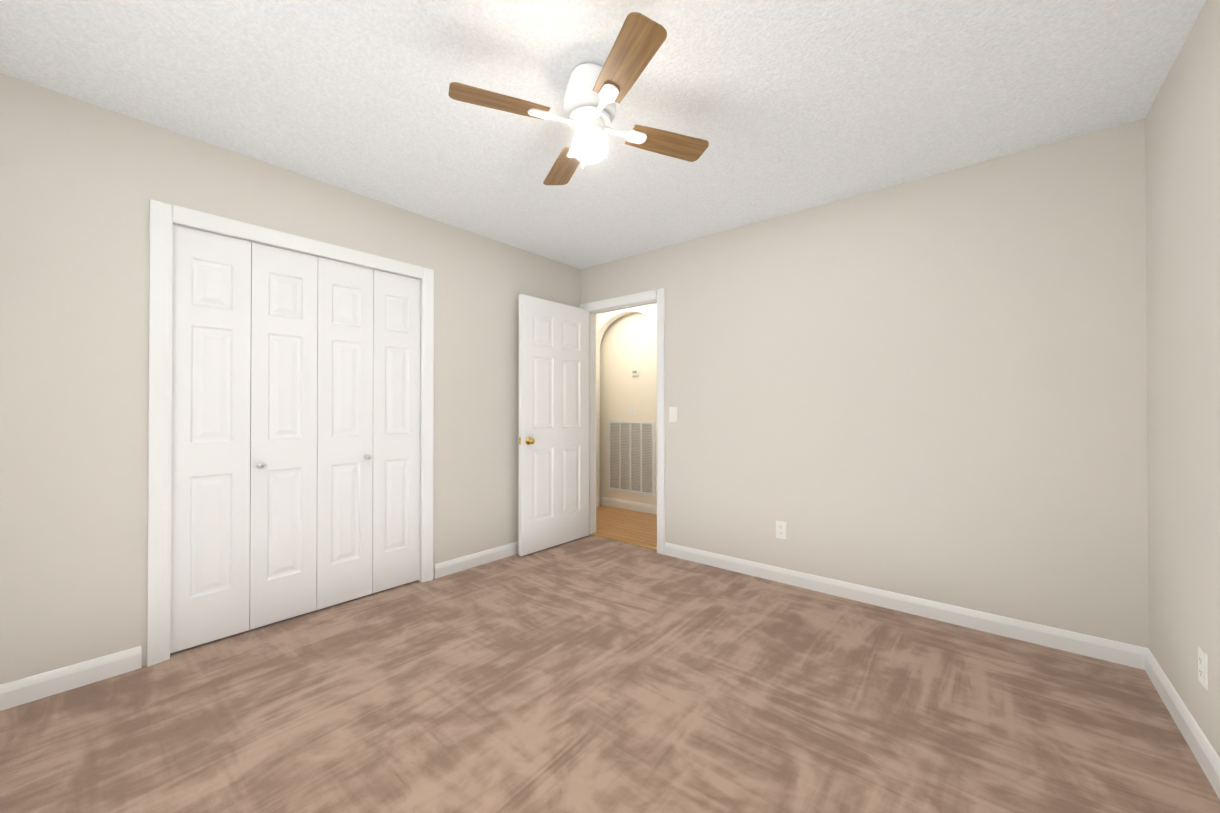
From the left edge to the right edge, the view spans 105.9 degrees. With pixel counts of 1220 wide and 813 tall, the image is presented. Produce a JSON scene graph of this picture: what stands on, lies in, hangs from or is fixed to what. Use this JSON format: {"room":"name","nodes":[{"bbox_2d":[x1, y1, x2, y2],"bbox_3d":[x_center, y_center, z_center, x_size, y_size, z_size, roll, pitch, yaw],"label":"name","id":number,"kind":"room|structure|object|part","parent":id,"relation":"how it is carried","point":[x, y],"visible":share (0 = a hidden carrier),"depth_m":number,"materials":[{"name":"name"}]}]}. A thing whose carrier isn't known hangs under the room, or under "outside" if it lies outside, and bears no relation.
{"room":"empty bedroom","nodes":[
{"label":"empty bedroom","id":0,"kind":"room"},
{"bbox_2d":[0,73,580,684],"bbox_3d":[-1.516,-0.054,2.840,0.120,2.440,3.990,0,0,40],"label":"wall","id":1,"kind":"structure","parent":0,"point":[82,183],"depth_m":1.99,"materials":[{"name":"beige paint"}]},
{"bbox_2d":[0,646,141,710],"bbox_3d":[-2.375,1.111,1.698,0.014,0.095,0.908,0,0,40],"label":"baseboard","id":2,"kind":"structure","parent":1,"relation":"attached to","point":[36,687],"depth_m":1.88,"materials":[{"name":"white wood"}]},
{"bbox_2d":[147,199,433,666],"bbox_3d":[-1.687,0.144,2.633,0.121,2.040,1.259,0,0,40],"label":"door frame","id":3,"kind":"structure","parent":1,"relation":"attached to","point":[420,407],"depth_m":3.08,"materials":[{"name":"white wood"}]},
{"bbox_2d":[173,223,419,279],"bbox_3d":[-1.672,-0.855,2.626,0.030,0.006,1.219,0,0,40],"label":"track","id":4,"kind":"object","parent":1,"relation":"attached to","point":[288,249],"visible":0.43,"depth_m":2.50,"materials":[{"name":"white metal"}]},
{"bbox_2d":[170,224,250,652],"bbox_3d":[-1.965,0.149,2.269,0.032,2.002,0.302,0,0,40],"label":"closet door","id":5,"kind":"structure","parent":4,"relation":"hanging from","point":[210,442],"depth_m":2.25,"materials":[{"name":"white paint"}]},
{"bbox_2d":[249,242,317,629],"bbox_3d":[-1.757,0.150,2.492,0.066,2.002,0.302,0,0,40],"label":"closet door leaf","id":6,"kind":"structure","parent":4,"relation":"hanging from","point":[283,458],"depth_m":2.48,"materials":[{"name":"white paint"}]},
{"bbox_3d":[-1.818,0.306,2.393,0.034,0.032,0.032,0,0,40],"label":"closet door knob","id":7,"kind":"part","parent":6,"relation":"part of","materials":[{"name":"white metal"}]},
{"bbox_2d":[316,257,372,609],"bbox_3d":[-1.561,0.152,2.726,0.066,2.002,0.302,0,0,40],"label":"closet door leaf","id":8,"kind":"structure","parent":4,"relation":"hanging from","point":[344,424],"depth_m":2.72,"materials":[{"name":"white paint"}]},
{"bbox_2d":[372,270,419,592],"bbox_3d":[-1.379,0.153,2.971,0.032,2.002,0.302,0,0,40],"label":"closet door leaf","id":9,"kind":"structure","parent":4,"relation":"hanging from","point":[396,445],"depth_m":2.96,"materials":[{"name":"white paint"}]},
{"bbox_2d":[434,541,517,578],"bbox_3d":[-0.732,1.123,3.668,0.014,0.095,1.423,0,0,40],"label":"baseboard","id":10,"kind":"structure","parent":1,"relation":"attached to","point":[449,567],"depth_m":3.35,"materials":[{"name":"white wood"}]},
{"bbox_2d":[581,268,584,303],"bbox_3d":[-0.211,-0.046,4.271,0.050,2.440,0.120,0,0,40],"label":"wall","id":11,"kind":"structure","parent":0,"point":[582,286],"depth_m":4.23,"materials":[{"name":"beige paint"}]},
{"bbox_2d":[589,313,592,534],"bbox_3d":[-0.175,0.154,4.236,0.010,2.040,0.035,0,0,40],"label":"door frame","id":12,"kind":"object","parent":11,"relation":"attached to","point":[590,423],"visible":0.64,"depth_m":4.23,"materials":[{"name":"white wood"}]},
{"bbox_2d":[0,0,1205,268],"bbox_3d":[-0.148,-1.321,1.706,3.683,0.080,3.990,0,0,40],"label":"ceiling","id":13,"kind":"structure","parent":0,"point":[786,106],"depth_m":1.85,"materials":[{"name":"white paint"}]},
{"bbox_2d":[448,12,708,184],"bbox_3d":[-0.078,-1.099,1.780,0.789,0.364,0.789,0,0,23],"label":"ceiling fan","id":14,"kind":"object","parent":13,"relation":"hanging from","point":[594,93],"visible":1,"depth_m":1.70,"materials":[{"name":"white wood"}]},
{"bbox_3d":[-0.395,-1.091,1.651,0.345,0.006,0.128,0,11,-22],"label":"blade","id":15,"kind":"part","parent":14,"relation":"part of","materials":[{"name":"brown wood"}]},
{"bbox_3d":[-0.207,-1.089,2.097,0.128,0.006,0.345,-12,4,-22],"label":"blade","id":16,"kind":"part","parent":14,"relation":"part of","materials":[{"name":"brown wood"}]},
{"bbox_3d":[-0.078,-0.999,1.780,0.140,0.097,0.140,0,0,40],"label":"globe","id":17,"kind":"part","parent":14,"relation":"part of","materials":[{"name":"white glass"}]},
{"bbox_3d":[-0.047,-0.998,1.727,0.012,0.166,0.011,0,0,40],"label":"chain","id":18,"kind":"part","parent":14,"relation":"part of","materials":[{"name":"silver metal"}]},
{"bbox_3d":[0.051,-1.093,1.463,0.128,0.006,0.345,12,-5,-22],"label":"blade","id":19,"kind":"part","parent":14,"relation":"part of","materials":[{"name":"brown wood"}]},
{"bbox_3d":[0.239,-1.090,1.909,0.345,0.006,0.128,0,-11,-22],"label":"blade","id":20,"kind":"part","parent":14,"relation":"part of","materials":[{"name":"brown wood"}]},
{"bbox_2d":[0,535,1219,812],"bbox_3d":[-0.167,1.184,1.668,3.683,0.050,3.930,0,0,40],"label":"floor carpet","id":21,"kind":"object","parent":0,"point":[590,673],"visible":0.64,"depth_m":1.73,"materials":[{"name":"brown carpet"}]},
{"bbox_2d":[594,505,656,547],"bbox_3d":[0.144,1.202,4.729,3.800,0.048,1.170,0,0,40],"label":"floor","id":22,"kind":"structure","parent":0,"point":[637,527],"depth_m":4.55,"materials":[{"name":"brown wood"}]},
{"bbox_2d":[596,304,656,507],"bbox_3d":[0.339,-0.042,4.971,3.800,2.440,0.100,0,0,40],"label":"wall","id":23,"kind":"structure","parent":0,"point":[604,321],"depth_m":5.36,"materials":[{"name":"beige paint"}]},
{"bbox_2d":[600,313,656,505],"bbox_3d":[0.480,-0.041,5.139,3.800,2.440,0.120,0,0,40],"label":"wall","id":24,"kind":"structure","parent":0,"point":[628,344],"depth_m":5.30,"materials":[{"name":"beige paint"}]},
{"bbox_2d":[600,497,656,514],"bbox_3d":[0.437,1.131,5.081,3.800,0.095,0.014,0,0,40],"label":"baseboard","id":25,"kind":"structure","parent":24,"relation":"attached to","point":[633,506],"depth_m":5.26,"materials":[{"name":"white wood"}]},
{"bbox_2d":[608,420,654,496],"bbox_3d":[0.233,0.575,5.256,0.665,0.830,0.012,0,0,40],"label":"air vent","id":26,"kind":"object","parent":24,"relation":"in","point":[631,456],"visible":1,"depth_m":5.24,"materials":[{"name":"grey metal"}]},
{"bbox_2d":[630,406,634,415],"bbox_3d":[0.252,0.050,5.240,0.070,0.114,0.016,0,0,40],"label":"light switch","id":27,"kind":"object","parent":24,"relation":"attached to","point":[632,410],"visible":1,"depth_m":5.24,"materials":[{"name":"white plastic"}]},
{"bbox_2d":[632,370,638,375],"bbox_3d":[0.285,-0.381,5.211,0.090,0.070,0.024,0,0,40],"label":"thermostat","id":28,"kind":"object","parent":24,"relation":"attached to","point":[635,372],"visible":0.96,"depth_m":5.20,"materials":[{"name":"white plastic"}]},
{"bbox_2d":[585,118,1148,647],"bbox_3d":[1.157,-0.053,3.130,3.513,2.440,0.120,0,0,40],"label":"wall","id":29,"kind":"structure","parent":0,"point":[932,388],"depth_m":2.52,"materials":[{"name":"beige paint"}]},
{"bbox_2d":[580,288,664,554],"bbox_3d":[0.124,0.117,3.993,0.920,2.110,0.162,0,0,40],"label":"door frame","id":30,"kind":"structure","parent":29,"relation":"attached to","point":[658,295],"depth_m":3.68,"materials":[{"name":"white wood"}]},
{"bbox_2d":[518,294,588,555],"bbox_3d":[-0.448,0.144,3.873,0.159,2.030,0.784,0,0,40],"label":"entry door","id":31,"kind":"structure","parent":30,"relation":"attached to","point":[553,494],"depth_m":3.82,"materials":[{"name":"white paint"}]},
{"bbox_3d":[-0.617,0.270,3.595,0.062,0.064,0.064,0,0,40],"label":"knob","id":32,"kind":"part","parent":31,"relation":"part of","materials":[{"name":"gold metal"}]},
{"bbox_2d":[589,300,656,313],"bbox_3d":[0.121,-0.863,3.995,0.780,0.010,0.035,0,0,40],"label":"door frame","id":33,"kind":"object","parent":29,"relation":"attached to","point":[632,305],"visible":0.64,"depth_m":3.98,"materials":[{"name":"white wood"}]},
{"bbox_2d":[590,533,656,549],"bbox_3d":[0.124,1.170,3.987,0.780,0.007,0.035,0,0,40],"label":"trim","id":34,"kind":"structure","parent":29,"relation":"attached to","point":[641,545],"depth_m":3.98,"materials":[{"name":"brown wood"}]},
{"bbox_2d":[669,407,676,421],"bbox_3d":[0.490,0.063,3.597,0.070,0.114,0.016,0,0,40],"label":"bedroom light switch","id":35,"kind":"object","parent":29,"relation":"attached to","point":[672,414],"visible":1,"depth_m":3.60,"materials":[{"name":"white plastic"}]},
{"bbox_2d":[776,521,786,539],"bbox_3d":[1.137,0.822,3.058,0.070,0.114,0.007,0,0,40],"label":"electrical outlet","id":36,"kind":"object","parent":29,"relation":"attached to","point":[781,530],"visible":1,"depth_m":3.06,"materials":[{"name":"white plastic"}]},
{"bbox_2d":[664,542,1148,669],"bbox_3d":[1.402,1.118,2.832,2.523,0.095,0.014,0,0,40],"label":"baseboard","id":37,"kind":"structure","parent":29,"relation":"attached to","point":[1126,654],"depth_m":2.50,"materials":[{"name":"white wood"}]},
{"bbox_2d":[1145,0,1219,757],"bbox_3d":[1.182,-0.068,0.511,0.120,2.440,3.870,0,0,40],"label":"wall","id":38,"kind":"structure","parent":0,"point":[1182,151],"depth_m":1.62,"materials":[{"name":"beige paint"}]},
{"bbox_2d":[1145,650,1219,798],"bbox_3d":[1.164,1.105,0.588,0.014,0.095,3.736,0,0,40],"label":"baseboard","id":39,"kind":"structure","parent":38,"relation":"attached to","point":[1202,749],"depth_m":1.60,"materials":[{"name":"white wood"}]},
{"bbox_2d":[1198,646,1207,689],"bbox_3d":[1.924,0.848,1.495,0.007,0.114,0.070,0,0,40],"label":"electrical outlet","id":40,"kind":"object","parent":38,"relation":"attached to","point":[1202,666],"visible":1,"depth_m":1.48,"materials":[{"name":"white plastic"}]}
]}

